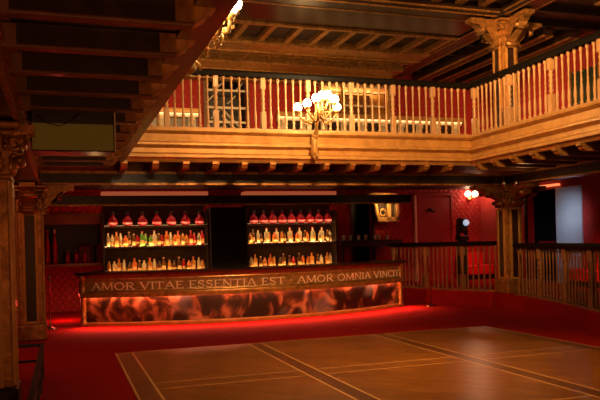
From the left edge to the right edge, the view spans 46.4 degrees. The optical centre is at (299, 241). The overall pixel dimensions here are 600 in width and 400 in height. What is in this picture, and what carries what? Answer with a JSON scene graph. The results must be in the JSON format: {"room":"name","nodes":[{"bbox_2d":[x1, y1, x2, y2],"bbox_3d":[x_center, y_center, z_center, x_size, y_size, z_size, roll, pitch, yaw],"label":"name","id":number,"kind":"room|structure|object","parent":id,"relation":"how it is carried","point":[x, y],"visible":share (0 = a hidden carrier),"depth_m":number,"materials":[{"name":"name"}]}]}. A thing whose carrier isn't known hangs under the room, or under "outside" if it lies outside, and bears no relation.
{"room":"nightclub","nodes":[
{"label":"nightclub","id":0,"kind":"room"},
{"bbox_2d":[0,0,238,166],"bbox_3d":[-3.018,-1.684,4.334,5.160,0.775,16.120,-1,0,-19],"label":"staircase","id":1,"kind":"structure","parent":0,"point":[126,59],"depth_m":5.16,"materials":[{"name":"brown wood"}]},
{"bbox_2d":[31,110,115,155],"bbox_3d":[-2.390,-1.218,7.392,0.835,0.560,0.386,-1,0,-19],"label":"screen","id":2,"kind":"object","parent":1,"relation":"hanging from","point":[57,132],"visible":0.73,"depth_m":7.25,"materials":[{"name":"black paint"}]},
{"bbox_2d":[185,0,241,78],"bbox_3d":[-0.853,-2.038,6.834,0.642,0.910,0.802,-2,0,18],"label":"sconce","id":3,"kind":"object","parent":1,"relation":"attached to","point":[222,33],"visible":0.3,"depth_m":6.75,"materials":[{"name":"gold metal"}]},
{"bbox_2d":[49,195,411,205],"bbox_3d":[-1.489,-1.044,17.501,9.500,0.235,0.160,-1,0,-19],"label":"beam","id":4,"kind":"structure","parent":0,"point":[166,200],"depth_m":17.35,"materials":[{"name":"brown wood"}]},
{"bbox_2d":[15,73,480,313],"bbox_3d":[-2.061,-1.847,20.361,17.300,7.200,0.250,-1,0,-19],"label":"wall","id":5,"kind":"structure","parent":0,"point":[64,285],"depth_m":21.38,"materials":[{"name":"red paint"}]},
{"bbox_2d":[44,213,102,267],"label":"shelf","id":6,"kind":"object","parent":5,"relation":"in","point":[69,237],"depth_m":20.79,"materials":[{"name":"brown wood"}]},
{"bbox_2d":[45,229,49,263],"bbox_3d":[-6.675,0.134,18.517,0.120,0.920,0.120,-1,0,-19],"label":"bottle","id":7,"kind":"object","parent":6,"relation":"on","point":[47,245],"visible":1,"depth_m":18.48,"materials":[{"name":"red glass"}]},
{"bbox_2d":[52,229,57,263],"bbox_3d":[-6.504,0.129,18.575,0.120,0.920,0.120,-1,0,-19],"label":"bottle","id":8,"kind":"object","parent":6,"relation":"on","point":[55,256],"visible":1,"depth_m":18.54,"materials":[{"name":"red glass"}]},
{"bbox_2d":[78,245,92,262],"bbox_3d":[-6.112,0.569,19.940,0.400,0.978,0.500,-1,0,-19],"label":"armchair","id":9,"kind":"object","parent":6,"relation":"in","point":[81,248],"visible":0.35,"depth_m":20.04,"materials":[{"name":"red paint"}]},
{"bbox_2d":[203,80,249,127],"bbox_3d":[-2.247,-3.842,20.601,1.360,2.400,0.910,-1,0,-19],"label":"window","id":10,"kind":"structure","parent":5,"relation":"in","point":[227,101],"depth_m":20.91,"materials":[{"name":"black paint"}]},
{"bbox_2d":[318,86,390,114],"bbox_3d":[1.605,-4.144,21.755,2.450,1.800,0.610,-1,0,-19],"label":"window","id":11,"kind":"structure","parent":5,"relation":"in","point":[333,89],"depth_m":21.89,"materials":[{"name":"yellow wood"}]},
{"bbox_2d":[323,89,384,94],"bbox_3d":[1.581,-4.648,21.740,2.220,0.050,0.170,-2,0,-19],"label":"shelf","id":12,"kind":"object","parent":11,"relation":"attached to","point":[332,91],"depth_m":21.75,"materials":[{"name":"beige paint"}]},
{"bbox_2d":[323,103,384,108],"bbox_3d":[1.593,-4.218,21.740,2.220,0.050,0.170,-2,0,-19],"label":"shelf","id":13,"kind":"object","parent":11,"relation":"attached to","point":[361,106],"depth_m":21.85,"materials":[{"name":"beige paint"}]},
{"bbox_2d":[350,204,375,261],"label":"door","id":14,"kind":"structure","parent":5,"relation":"in","point":[359,213],"depth_m":22.84,"materials":[{"name":"brown wood"}]},
{"bbox_2d":[366,193,399,221],"bbox_3d":[2.465,-1.045,21.454,1.030,0.880,0.560,-1,0,-19],"label":"bracket","id":15,"kind":"object","parent":5,"relation":"attached to","point":[381,212],"visible":0.7,"depth_m":21.28,"materials":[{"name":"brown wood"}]},
{"bbox_2d":[413,193,454,280],"bbox_3d":[4.286,-0.167,22.287,1.390,2.770,0.160,-1,0,-19],"label":"door","id":16,"kind":"structure","parent":5,"relation":"in","point":[432,217],"depth_m":22.31,"materials":[{"name":"red paint"}]},
{"bbox_2d":[464,191,477,200],"bbox_3d":[5.533,-1.483,22.596,0.372,0.315,0.378,-2,0,27],"label":"wall sconce","id":17,"kind":"object","parent":5,"relation":"attached to","point":[467,193],"visible":1,"depth_m":22.56,"materials":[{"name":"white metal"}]},
{"bbox_2d":[14,127,518,189],"bbox_3d":[-1.024,-1.754,16.916,16.960,0.740,6.940,-1,0,-19],"label":"balcony","id":18,"kind":"object","parent":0,"point":[180,150],"visible":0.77,"depth_m":13.94,"materials":[{"name":"brown wood"}]},
{"bbox_2d":[152,107,198,126],"bbox_3d":[-3.848,-2.866,19.404,2.150,1.669,0.410,-1,0,-19],"label":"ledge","id":19,"kind":"object","parent":18,"relation":"on","point":[178,110],"visible":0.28,"depth_m":19.50,"materials":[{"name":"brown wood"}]},
{"bbox_2d":[35,170,505,185],"bbox_3d":[-0.084,-1.316,14.807,10.960,0.265,0.430,-1,0,-19],"label":"beam","id":20,"kind":"structure","parent":18,"relation":"attached to","point":[48,177],"depth_m":14.33,"materials":[{"name":"brown wood"}]},
{"bbox_2d":[149,68,470,135],"bbox_3d":[0.179,-2.733,13.879,7.370,1.146,0.190,-1,0,-19],"label":"balustrade","id":21,"kind":"object","parent":18,"relation":"on","point":[214,73],"visible":0.87,"depth_m":13.90,"materials":[{"name":"brown wood"}]},
{"bbox_2d":[294,91,340,162],"bbox_3d":[0.342,-2.215,13.421,0.796,1.360,0.648,-2,0,18],"label":"sconce","id":22,"kind":"object","parent":18,"relation":"attached to","point":[321,95],"visible":1,"depth_m":13.38,"materials":[{"name":"gold metal"}]},
{"bbox_2d":[275,111,463,133],"bbox_3d":[2.256,-3.026,21.480,6.150,1.669,0.410,-1,0,-19],"label":"ledge","id":23,"kind":"object","parent":18,"relation":"on","point":[282,114],"visible":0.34,"depth_m":21.36,"materials":[{"name":"brown wood"}]},
{"bbox_2d":[465,8,541,127],"bbox_3d":[4.849,-3.723,16.521,1.556,2.930,1.556,-1,0,26],"label":"column","id":24,"kind":"structure","parent":18,"relation":"on","point":[504,35],"depth_m":16.29,"materials":[{"name":"brown wood"}]},
{"bbox_2d":[17,301,599,399],"bbox_3d":[1.763,1.748,9.086,17.500,0.212,24.100,-1,0,-19],"label":"floor","id":25,"kind":"structure","parent":0,"point":[480,362],"depth_m":10.09,"materials":[{"name":"brown wood"}]},
{"bbox_2d":[0,121,35,399],"bbox_3d":[-2.961,0.332,6.648,0.900,2.868,0.900,-1,0,-19],"label":"column","id":26,"kind":"structure","parent":25,"relation":"on","point":[14,136],"depth_m":6.51,"materials":[{"name":"brown wood"}]},
{"bbox_2d":[18,343,44,399],"bbox_3d":[-2.879,1.545,7.141,0.430,0.459,4.200,-1,0,-19],"label":"barrier","id":27,"kind":"object","parent":25,"relation":"on","point":[35,392],"visible":0.78,"depth_m":7.83,"materials":[{"name":"grey metal"}]},
{"bbox_2d":[14,182,73,341],"bbox_3d":[-5.044,0.392,13.122,1.315,2.880,1.315,-1,0,26],"label":"column","id":28,"kind":"structure","parent":25,"relation":"on","point":[31,201],"depth_m":12.91,"materials":[{"name":"brown wood"}]},
{"bbox_2d":[0,20,40,184],"bbox_3d":[-2.297,-1.303,4.961,0.430,0.355,16.850,-1,0,-19],"label":"beam","id":29,"kind":"structure","parent":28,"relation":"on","point":[10,103],"depth_m":6.11,"materials":[{"name":"brown wood"}]},
{"bbox_2d":[47,276,56,329],"bbox_3d":[-5.246,1.275,14.683,0.260,1.124,0.260,-1,0,-19],"label":"post","id":30,"kind":"object","parent":25,"relation":"on","point":[48,277],"visible":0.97,"depth_m":14.67,"materials":[{"name":"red metal"}]},
{"bbox_2d":[101,191,209,270],"bbox_3d":[-3.950,0.218,19.257,2.850,3.170,0.510,-1,0,-19],"label":"shelving","id":31,"kind":"object","parent":25,"relation":"on","point":[172,252],"visible":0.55,"depth_m":19.38,"materials":[{"name":"black wood"}]},
{"bbox_2d":[106,233,109,246],"bbox_3d":[-5.128,-0.043,18.727,0.104,0.370,0.099,-1,0,-19],"label":"bottle","id":32,"kind":"object","parent":31,"relation":"on","point":[108,236],"visible":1,"depth_m":18.69,"materials":[{"name":"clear glass"}]},
{"bbox_2d":[110,235,113,246],"bbox_3d":[-5.066,-0.024,18.896,0.128,0.330,0.122,-1,0,-19],"label":"bottle","id":33,"kind":"object","parent":31,"relation":"on","point":[112,237],"visible":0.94,"depth_m":18.84,"materials":[{"name":"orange glass"}]},
{"bbox_2d":[108,212,117,225],"bbox_3d":[-5.038,-0.613,18.836,0.274,0.385,0.267,-1,0,-19],"label":"decanter","id":34,"kind":"object","parent":31,"relation":"on","point":[112,221],"visible":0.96,"depth_m":18.75,"materials":[{"name":"red glass"}]},
{"bbox_2d":[112,261,116,270],"bbox_3d":[-5.012,0.694,18.908,0.128,0.330,0.122,-1,0,-19],"label":"bottle","id":35,"kind":"object","parent":31,"relation":"on","point":[114,266],"visible":0.76,"depth_m":18.86,"materials":[{"name":"glass"}]},
{"bbox_2d":[114,232,118,246],"bbox_3d":[-4.924,-0.063,18.795,0.116,0.400,0.119,-1,0,-19],"label":"bottle","id":36,"kind":"object","parent":31,"relation":"on","point":[116,237],"visible":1,"depth_m":18.75,"materials":[{"name":"orange glass"}]},
{"bbox_2d":[119,233,122,246],"bbox_3d":[-4.864,-0.050,18.965,0.104,0.370,0.099,-1,0,-19],"label":"bottle","id":37,"kind":"object","parent":31,"relation":"on","point":[120,236],"visible":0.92,"depth_m":18.93,"materials":[{"name":"glass"}]},
{"bbox_2d":[123,236,127,246],"bbox_3d":[-4.702,-0.019,18.872,0.128,0.300,0.122,-1,0,-19],"label":"bottle","id":38,"kind":"object","parent":31,"relation":"on","point":[125,240],"visible":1,"depth_m":18.82,"materials":[{"name":"orange glass"}]},
{"bbox_2d":[123,212,132,225],"bbox_3d":[-4.668,-0.623,18.962,0.274,0.385,0.267,-1,0,-19],"label":"decanter","id":39,"kind":"object","parent":31,"relation":"on","point":[127,221],"visible":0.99,"depth_m":18.88,"materials":[{"name":"red glass"}]},
{"bbox_2d":[127,232,130,246],"bbox_3d":[-4.651,-0.070,19.036,0.116,0.400,0.119,-1,0,-19],"label":"bottle","id":40,"kind":"object","parent":31,"relation":"on","point":[128,236],"visible":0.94,"depth_m":18.98,"materials":[{"name":"brown glass"}]},
{"bbox_2d":[132,234,135,245],"bbox_3d":[-4.496,-0.044,18.942,0.104,0.340,0.099,-1,0,-19],"label":"bottle","id":41,"kind":"object","parent":31,"relation":"on","point":[133,237],"visible":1,"depth_m":18.90,"materials":[{"name":"brown glass"}]},
{"bbox_2d":[132,258,136,269],"bbox_3d":[-4.508,0.646,19.078,0.116,0.400,0.119,-1,0,-19],"label":"bottle","id":42,"kind":"object","parent":31,"relation":"on","point":[134,263],"visible":0.71,"depth_m":19.03,"materials":[{"name":"orange glass"}]},
{"bbox_2d":[137,212,147,225],"bbox_3d":[-4.297,-0.632,19.089,0.274,0.385,0.267,-1,0,-19],"label":"decanter","id":43,"kind":"object","parent":31,"relation":"on","point":[142,221],"visible":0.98,"depth_m":19.01,"materials":[{"name":"red glass"}]},
{"bbox_2d":[140,231,144,245],"bbox_3d":[-4.286,-0.080,19.012,0.116,0.400,0.119,-1,0,-19],"label":"bottle","id":44,"kind":"object","parent":31,"relation":"on","point":[142,238],"visible":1,"depth_m":18.96,"materials":[{"name":"green glass"}]},
{"bbox_2d":[142,260,146,269],"bbox_3d":[-4.264,0.675,19.162,0.128,0.330,0.122,-1,0,-19],"label":"bottle","id":45,"kind":"object","parent":31,"relation":"on","point":[144,266],"visible":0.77,"depth_m":19.12,"materials":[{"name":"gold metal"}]},
{"bbox_2d":[147,258,151,269],"bbox_3d":[-4.089,0.635,19.073,0.116,0.400,0.119,-1,0,-19],"label":"bottle","id":46,"kind":"object","parent":31,"relation":"on","point":[149,262],"visible":0.76,"depth_m":19.02,"materials":[{"name":"orange glass"}]},
{"bbox_2d":[148,235,152,245],"bbox_3d":[-4.071,-0.035,19.086,0.128,0.300,0.122,-1,0,-19],"label":"bottle","id":47,"kind":"object","parent":31,"relation":"on","point":[150,239],"visible":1,"depth_m":19.04,"materials":[{"name":"green glass"}]},
{"bbox_2d":[152,230,156,245],"bbox_3d":[-4.005,-0.102,19.256,0.116,0.430,0.119,-1,0,-19],"label":"bottle","id":48,"kind":"object","parent":31,"relation":"on","point":[154,236],"visible":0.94,"depth_m":19.21,"materials":[{"name":"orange glass"}]},
{"bbox_2d":[152,211,161,224],"bbox_3d":[-3.926,-0.642,19.215,0.274,0.385,0.267,-1,0,-19],"label":"decanter","id":49,"kind":"object","parent":31,"relation":"on","point":[156,220],"visible":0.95,"depth_m":19.13,"materials":[{"name":"red glass"}]},
{"bbox_2d":[157,233,160,245],"bbox_3d":[-3.863,-0.061,19.157,0.104,0.340,0.099,-1,0,-19],"label":"bottle","id":50,"kind":"object","parent":31,"relation":"on","point":[158,236],"visible":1,"depth_m":19.12,"materials":[{"name":"brown glass"}]},
{"bbox_2d":[161,257,165,268],"bbox_3d":[-3.762,0.627,19.331,0.116,0.400,0.119,-1,0,-19],"label":"bottle","id":51,"kind":"object","parent":31,"relation":"on","point":[163,262],"visible":0.72,"depth_m":19.28,"materials":[{"name":"orange glass"}]},
{"bbox_2d":[164,231,168,245],"bbox_3d":[-3.661,-0.096,19.224,0.116,0.400,0.119,-1,0,-19],"label":"bottle","id":52,"kind":"object","parent":31,"relation":"on","point":[166,236],"visible":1,"depth_m":19.17,"materials":[{"name":"orange glass"}]},
{"bbox_2d":[169,232,172,245],"bbox_3d":[-3.587,-0.083,19.399,0.104,0.370,0.099,-1,0,-19],"label":"bottle","id":53,"kind":"object","parent":31,"relation":"on","point":[170,235],"visible":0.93,"depth_m":19.36,"materials":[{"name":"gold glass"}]},
{"bbox_2d":[167,211,175,224],"bbox_3d":[-3.556,-0.652,19.341,0.274,0.385,0.267,-1,0,-19],"label":"decanter","id":54,"kind":"object","parent":31,"relation":"on","point":[171,220],"visible":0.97,"depth_m":19.26,"materials":[{"name":"red glass"}]},
{"bbox_2d":[176,231,179,244],"bbox_3d":[-3.393,-0.103,19.463,0.116,0.400,0.119,-1,0,-19],"label":"bottle","id":55,"kind":"object","parent":31,"relation":"on","point":[177,235],"visible":0.76,"depth_m":19.41,"materials":[{"name":"orange glass"}]},
{"bbox_2d":[177,257,181,268],"bbox_3d":[-3.337,0.616,19.328,0.116,0.400,0.119,-1,0,-19],"label":"bottle","id":56,"kind":"object","parent":31,"relation":"on","point":[179,264],"visible":0.79,"depth_m":19.28,"materials":[{"name":"brown glass"}]},
{"bbox_2d":[181,233,184,244],"bbox_3d":[-3.244,-0.077,19.368,0.104,0.340,0.099,-1,0,-19],"label":"bottle","id":57,"kind":"object","parent":31,"relation":"on","point":[182,235],"visible":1,"depth_m":19.32,"materials":[{"name":"orange glass"}]},
{"bbox_2d":[181,211,189,224],"bbox_3d":[-3.185,-0.661,19.467,0.274,0.385,0.267,-1,0,-19],"label":"decanter","id":58,"kind":"object","parent":31,"relation":"on","point":[185,220],"visible":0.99,"depth_m":19.38,"materials":[{"name":"red glass"}]},
{"bbox_2d":[188,231,192,244],"bbox_3d":[-3.033,-0.113,19.438,0.116,0.400,0.119,-1,0,-19],"label":"bottle","id":59,"kind":"object","parent":31,"relation":"on","point":[190,236],"visible":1,"depth_m":19.39,"materials":[{"name":"red glass"}]},
{"bbox_2d":[191,256,195,268],"bbox_3d":[-2.989,0.606,19.595,0.116,0.400,0.119,-1,0,-19],"label":"bottle","id":60,"kind":"object","parent":31,"relation":"on","point":[193,262],"visible":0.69,"depth_m":19.54,"materials":[{"name":"orange glass"}]},
{"bbox_2d":[197,233,200,244],"bbox_3d":[-2.818,-0.083,19.512,0.128,0.330,0.122,-1,0,-19],"label":"bottle","id":61,"kind":"object","parent":31,"relation":"on","point":[198,235],"visible":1,"depth_m":19.46,"materials":[{"name":"glass"}]},
{"bbox_2d":[195,211,203,224],"bbox_3d":[-2.814,-0.671,19.593,0.274,0.385,0.267,-1,0,-19],"label":"decanter","id":62,"kind":"object","parent":31,"relation":"on","point":[199,220],"visible":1,"depth_m":19.51,"materials":[{"name":"red glass"}]},
{"bbox_2d":[200,230,204,244],"bbox_3d":[-2.755,-0.120,19.681,0.116,0.400,0.119,-1,0,-19],"label":"bottle","id":63,"kind":"object","parent":31,"relation":"on","point":[201,234],"visible":0.91,"depth_m":19.63,"materials":[{"name":"red glass"}]},
{"bbox_2d":[206,207,247,267],"bbox_3d":[-2.063,0.394,19.812,1.030,2.720,0.650,-1,0,-19],"label":"doorway","id":64,"kind":"object","parent":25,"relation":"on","point":[227,225],"visible":0.54,"depth_m":19.50,"materials":[{"name":"black fabric"}]},
{"bbox_2d":[74,260,406,326],"bbox_3d":[-0.978,1.146,16.228,8.072,1.160,2.033,-1,0,-19],"label":"bar counter","id":65,"kind":"object","parent":25,"relation":"on","point":[254,293],"depth_m":15.21,"materials":[{"name":"brown wood"}]},
{"bbox_2d":[74,260,406,275],"bbox_3d":[-1.006,0.597,16.266,8.072,0.060,2.124,-2,0,-19],"label":"countertop","id":66,"kind":"structure","parent":65,"relation":"on","point":[375,262],"depth_m":15.34,"materials":[{"name":"brown wood"}]},
{"bbox_2d":[241,191,337,266],"bbox_3d":[-0.278,0.122,20.506,2.770,3.170,0.510,-1,0,-19],"label":"shelving","id":67,"kind":"object","parent":25,"relation":"on","point":[293,248],"visible":0.38,"depth_m":20.68,"materials":[{"name":"brown wood"}]},
{"bbox_2d":[251,229,254,242],"bbox_3d":[-1.358,-0.157,20.156,0.116,0.400,0.119,-1,0,-19],"label":"bottle","id":68,"kind":"object","parent":67,"relation":"on","point":[252,233],"visible":0.79,"depth_m":20.10,"materials":[{"name":"orange glass"}]},
{"bbox_2d":[249,210,258,223],"bbox_3d":[-1.328,-0.710,20.098,0.274,0.385,0.267,-1,0,-19],"label":"decanter","id":69,"kind":"object","parent":67,"relation":"on","point":[253,219],"visible":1,"depth_m":20.01,"materials":[{"name":"red glass"}]},
{"bbox_2d":[253,254,257,265],"bbox_3d":[-1.294,0.562,20.171,0.116,0.400,0.119,-1,0,-19],"label":"bottle","id":70,"kind":"object","parent":67,"relation":"on","point":[255,263],"visible":0.7,"depth_m":20.12,"materials":[{"name":"orange glass"}]},
{"bbox_2d":[256,230,259,242],"bbox_3d":[-1.198,-0.146,20.064,0.104,0.370,0.099,-1,0,-19],"label":"bottle","id":71,"kind":"object","parent":67,"relation":"on","point":[258,233],"visible":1,"depth_m":20.03,"materials":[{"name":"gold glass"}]},
{"bbox_2d":[259,210,267,223],"bbox_3d":[-1.060,-0.717,20.190,0.274,0.385,0.267,-1,0,-19],"label":"decanter","id":72,"kind":"object","parent":67,"relation":"on","point":[262,219],"visible":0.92,"depth_m":20.11,"materials":[{"name":"red glass"}]},
{"bbox_2d":[264,228,268,242],"bbox_3d":[-0.963,-0.182,20.142,0.116,0.430,0.119,-1,0,-19],"label":"bottle","id":73,"kind":"object","parent":67,"relation":"on","point":[266,234],"visible":1,"depth_m":20.09,"materials":[{"name":"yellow glass"}]},
{"bbox_2d":[268,254,272,265],"bbox_3d":[-0.848,0.550,20.175,0.116,0.400,0.119,-1,0,-19],"label":"bottle","id":74,"kind":"object","parent":67,"relation":"on","point":[270,259],"visible":0.71,"depth_m":20.12,"materials":[{"name":"orange glass"}]},
{"bbox_2d":[268,210,276,222],"bbox_3d":[-0.791,-0.724,20.281,0.274,0.385,0.267,-1,0,-19],"label":"decanter","id":75,"kind":"object","parent":67,"relation":"on","point":[272,219],"visible":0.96,"depth_m":20.19,"materials":[{"name":"red glass"}]},
{"bbox_2d":[272,232,276,242],"bbox_3d":[-0.736,-0.123,20.221,0.128,0.300,0.122,-1,0,-19],"label":"bottle","id":76,"kind":"object","parent":67,"relation":"on","point":[274,237],"visible":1,"depth_m":20.17,"materials":[{"name":"orange glass"}]},
{"bbox_2d":[278,210,286,222],"bbox_3d":[-0.523,-0.731,20.372,0.274,0.385,0.267,-1,0,-19],"label":"decanter","id":77,"kind":"object","parent":67,"relation":"on","point":[281,219],"visible":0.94,"depth_m":20.28,"materials":[{"name":"red glass"}]},
{"bbox_2d":[281,253,285,264],"bbox_3d":[-0.484,0.541,20.447,0.116,0.400,0.119,-1,0,-19],"label":"bottle","id":78,"kind":"object","parent":67,"relation":"on","point":[283,258],"visible":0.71,"depth_m":20.40,"materials":[{"name":"orange glass"}]},
{"bbox_2d":[287,228,291,241],"bbox_3d":[-0.295,-0.199,20.369,0.116,0.430,0.119,-1,0,-19],"label":"bottle","id":79,"kind":"object","parent":67,"relation":"on","point":[289,233],"visible":1,"depth_m":20.32,"materials":[{"name":"orange glass"}]},
{"bbox_2d":[287,210,295,222],"bbox_3d":[-0.254,-0.738,20.464,0.274,0.385,0.267,-1,0,-19],"label":"decanter","id":80,"kind":"object","parent":67,"relation":"on","point":[291,218],"visible":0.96,"depth_m":20.38,"materials":[{"name":"red glass"}]},
{"bbox_2d":[297,253,301,264],"bbox_3d":[-0.022,0.529,20.456,0.116,0.400,0.119,-1,0,-19],"label":"bottle","id":81,"kind":"object","parent":67,"relation":"on","point":[299,259],"visible":0.77,"depth_m":20.41,"materials":[{"name":"orange glass"}]},
{"bbox_2d":[298,227,301,241],"bbox_3d":[-0.012,-0.207,20.613,0.116,0.430,0.119,-1,0,-19],"label":"bottle","id":82,"kind":"object","parent":67,"relation":"on","point":[299,231],"visible":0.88,"depth_m":20.56,"materials":[{"name":"yellow glass"}]},
{"bbox_2d":[296,210,304,222],"bbox_3d":[0.014,-0.745,20.555,0.274,0.385,0.267,-1,0,-19],"label":"decanter","id":83,"kind":"object","parent":67,"relation":"on","point":[300,218],"visible":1,"depth_m":20.47,"materials":[{"name":"red glass"}]},
{"bbox_2d":[305,210,313,222],"bbox_3d":[0.283,-0.752,20.646,0.274,0.385,0.267,-1,0,-19],"label":"decanter","id":84,"kind":"object","parent":67,"relation":"on","point":[309,218],"visible":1,"depth_m":20.56,"materials":[{"name":"red glass"}]},
{"bbox_2d":[310,227,314,241],"bbox_3d":[0.369,-0.217,20.595,0.116,0.430,0.119,-1,0,-19],"label":"bottle","id":85,"kind":"object","parent":67,"relation":"on","point":[312,233],"visible":1,"depth_m":20.55,"materials":[{"name":"yellow glass"}]},
{"bbox_2d":[314,210,322,222],"bbox_3d":[0.551,-0.759,20.738,0.274,0.385,0.267,-1,0,-19],"label":"decanter","id":86,"kind":"object","parent":67,"relation":"on","point":[318,218],"visible":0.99,"depth_m":20.66,"materials":[{"name":"red glass"}]},
{"bbox_2d":[318,230,321,241],"bbox_3d":[0.591,-0.172,20.672,0.128,0.330,0.122,-1,0,-19],"label":"bottle","id":87,"kind":"object","parent":67,"relation":"on","point":[319,233],"visible":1,"depth_m":20.63,"materials":[{"name":"glass"}]},
{"bbox_2d":[323,210,331,221],"bbox_3d":[0.820,-0.766,20.829,0.274,0.385,0.267,-1,0,-19],"label":"decanter","id":88,"kind":"object","parent":67,"relation":"on","point":[327,218],"visible":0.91,"depth_m":20.74,"materials":[{"name":"red glass"}]},
{"bbox_2d":[325,252,329,262],"bbox_3d":[0.812,0.507,20.739,0.116,0.400,0.119,-1,0,-19],"label":"bottle","id":89,"kind":"object","parent":67,"relation":"on","point":[327,258],"visible":0.73,"depth_m":20.69,"materials":[{"name":"orange glass"}]},
{"bbox_2d":[338,239,401,261],"bbox_3d":[2.048,0.797,21.206,2.010,1.700,0.749,-1,0,-19],"label":"shelf","id":90,"kind":"object","parent":25,"relation":"on","point":[356,243],"visible":0.7,"depth_m":20.79,"materials":[{"name":"black paint"}]},
{"bbox_2d":[426,266,435,306],"bbox_3d":[3.262,1.112,17.523,0.260,1.004,0.260,-1,0,-19],"label":"post","id":91,"kind":"object","parent":25,"relation":"on","point":[429,267],"visible":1,"depth_m":17.50,"materials":[{"name":"gold metal"}]},
{"bbox_2d":[402,279,599,334],"bbox_3d":[5.497,1.371,16.406,5.100,0.369,12.050,-1,0,-19],"label":"platform","id":92,"kind":"object","parent":25,"relation":"on","point":[584,319],"visible":0.7,"depth_m":16.39,"materials":[{"name":"red carpet"}]},
{"bbox_2d":[388,241,496,291],"bbox_3d":[3.583,0.619,18.179,0.328,1.226,3.532,-1,0,-38],"label":"balustrade","id":93,"kind":"object","parent":92,"relation":"on","point":[425,246],"visible":0.85,"depth_m":17.85,"materials":[{"name":"brown wood"}]},
{"bbox_2d":[455,218,468,284],"bbox_3d":[4.537,0.271,19.455,0.300,1.879,0.376,-1,0,-19],"label":"lamp","id":94,"kind":"object","parent":92,"relation":"on","point":[462,224],"visible":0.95,"depth_m":19.40,"materials":[{"name":"grey metal"}]},
{"bbox_2d":[468,252,494,279],"bbox_3d":[5.600,0.758,22.393,0.980,0.849,0.710,-1,0,-19],"label":"banquette","id":95,"kind":"object","parent":92,"relation":"on","point":[475,256],"visible":0.52,"depth_m":22.14,"materials":[{"name":"red fabric"}]},
{"bbox_2d":[469,183,545,293],"bbox_3d":[4.945,-0.054,16.521,1.556,2.510,1.556,-1,0,26],"label":"column","id":96,"kind":"structure","parent":92,"relation":"on","point":[509,202],"depth_m":16.30,"materials":[{"name":"brown wood"}]},
{"bbox_2d":[506,158,599,184],"bbox_3d":[7.670,-1.519,8.350,0.430,0.265,16.850,-1,0,-19],"label":"beam","id":97,"kind":"structure","parent":96,"relation":"on","point":[582,168],"depth_m":14.64,"materials":[{"name":"brown wood"}]},
{"bbox_2d":[512,243,599,312],"bbox_3d":[5.056,0.611,12.877,0.340,1.166,5.960,-2,0,-2],"label":"balustrade","id":98,"kind":"object","parent":92,"relation":"on","point":[566,290],"visible":1,"depth_m":13.40,"materials":[{"name":"brown wood"}]},
{"bbox_2d":[570,253,598,288],"bbox_3d":[7.928,0.697,16.102,0.640,0.849,4.400,-1,0,-19],"label":"banquette","id":99,"kind":"object","parent":92,"relation":"on","point":[586,253],"visible":0.43,"depth_m":17.72,"materials":[{"name":"red fabric"}]},
{"bbox_2d":[183,2,472,89],"bbox_3d":[-2.877,-4.916,17.074,13.710,0.620,5.500,-1,0,-19],"label":"ceiling","id":100,"kind":"structure","parent":0,"point":[265,37],"depth_m":18.10,"materials":[{"name":"brown wood"}]},
{"bbox_2d":[431,0,506,6],"bbox_3d":[0.588,-5.367,12.537,10.050,0.180,4.270,-1,0,-19],"label":"ceiling","id":101,"kind":"structure","parent":0,"point":[483,3],"depth_m":15.75,"materials":[{"name":"brown wood"}]},
{"bbox_2d":[412,0,599,82],"bbox_3d":[7.361,-5.300,14.062,2.750,0.390,17.800,-1,0,-19],"label":"ceiling","id":102,"kind":"structure","parent":0,"point":[563,21],"depth_m":18.19,"materials":[{"name":"brown wood"}]},
{"bbox_2d":[469,100,599,170],"bbox_3d":[8.362,-2.000,8.204,4.790,0.740,16.120,-1,0,-19],"label":"balcony","id":103,"kind":"object","parent":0,"point":[570,136],"visible":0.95,"depth_m":12.99,"materials":[{"name":"brown wood"}]},
{"bbox_2d":[470,30,599,134],"bbox_3d":[4.833,-2.854,11.697,0.190,1.146,6.990,-1,0,-19],"label":"balustrade","id":104,"kind":"object","parent":103,"relation":"on","point":[548,58],"visible":0.98,"depth_m":12.89,"materials":[{"name":"brown wood"}]},
{"bbox_2d":[479,32,599,282],"bbox_3d":[9.854,-2.159,11.713,0.300,7.200,23.800,-1,0,-19],"label":"wall","id":105,"kind":"structure","parent":0,"point":[590,184],"depth_m":19.81,"materials":[{"name":"red paint"}]},
{"bbox_2d":[540,183,559,186],"bbox_3d":[6.853,-1.570,19.929,0.120,0.060,1.500,-1,0,-19],"label":"strip light","id":106,"kind":"object","parent":105,"relation":"attached to","point":[555,184],"visible":0.43,"depth_m":19.40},
{"bbox_2d":[524,185,583,282],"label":"doorway","id":107,"kind":"structure","parent":105,"relation":"in","point":[558,212],"depth_m":19.35,"materials":[{"name":"grey paint"}]},
{"bbox_2d":[567,59,599,105],"bbox_3d":[7.417,-3.460,18.184,0.078,2.270,1.200,-1,0,-19],"label":"door","id":108,"kind":"structure","parent":105,"relation":"in","point":[584,73],"depth_m":18.20,"materials":[{"name":"green paint"}]},
{"bbox_3d":[1.569,-5.643,9.086,17.500,0.200,24.100,-2,0,-19],"label":"ceiling","id":109,"kind":"structure","parent":0,"visible":0},
{"bbox_2d":[241,0,508,20],"bbox_3d":[-0.164,-5.287,14.815,11.010,0.420,0.530,-1,0,-19],"label":"beam","id":110,"kind":"structure","parent":109,"relation":"attached to","point":[444,9],"depth_m":15.59,"materials":[{"name":"brown wood"}]},
{"bbox_2d":[394,29,479,77],"bbox_3d":[3.840,-5.392,19.361,0.500,0.420,5.500,-1,0,-19],"label":"beam","id":111,"kind":"structure","parent":109,"relation":"attached to","point":[468,37],"depth_m":19.14,"materials":[{"name":"brown wood"}]},
{"bbox_2d":[501,0,555,16],"bbox_3d":[7.574,-5.490,8.327,0.530,0.420,16.800,-1,0,-19],"label":"beam","id":112,"kind":"structure","parent":109,"relation":"attached to","point":[509,8],"depth_m":15.65,"materials":[{"name":"brown wood"}]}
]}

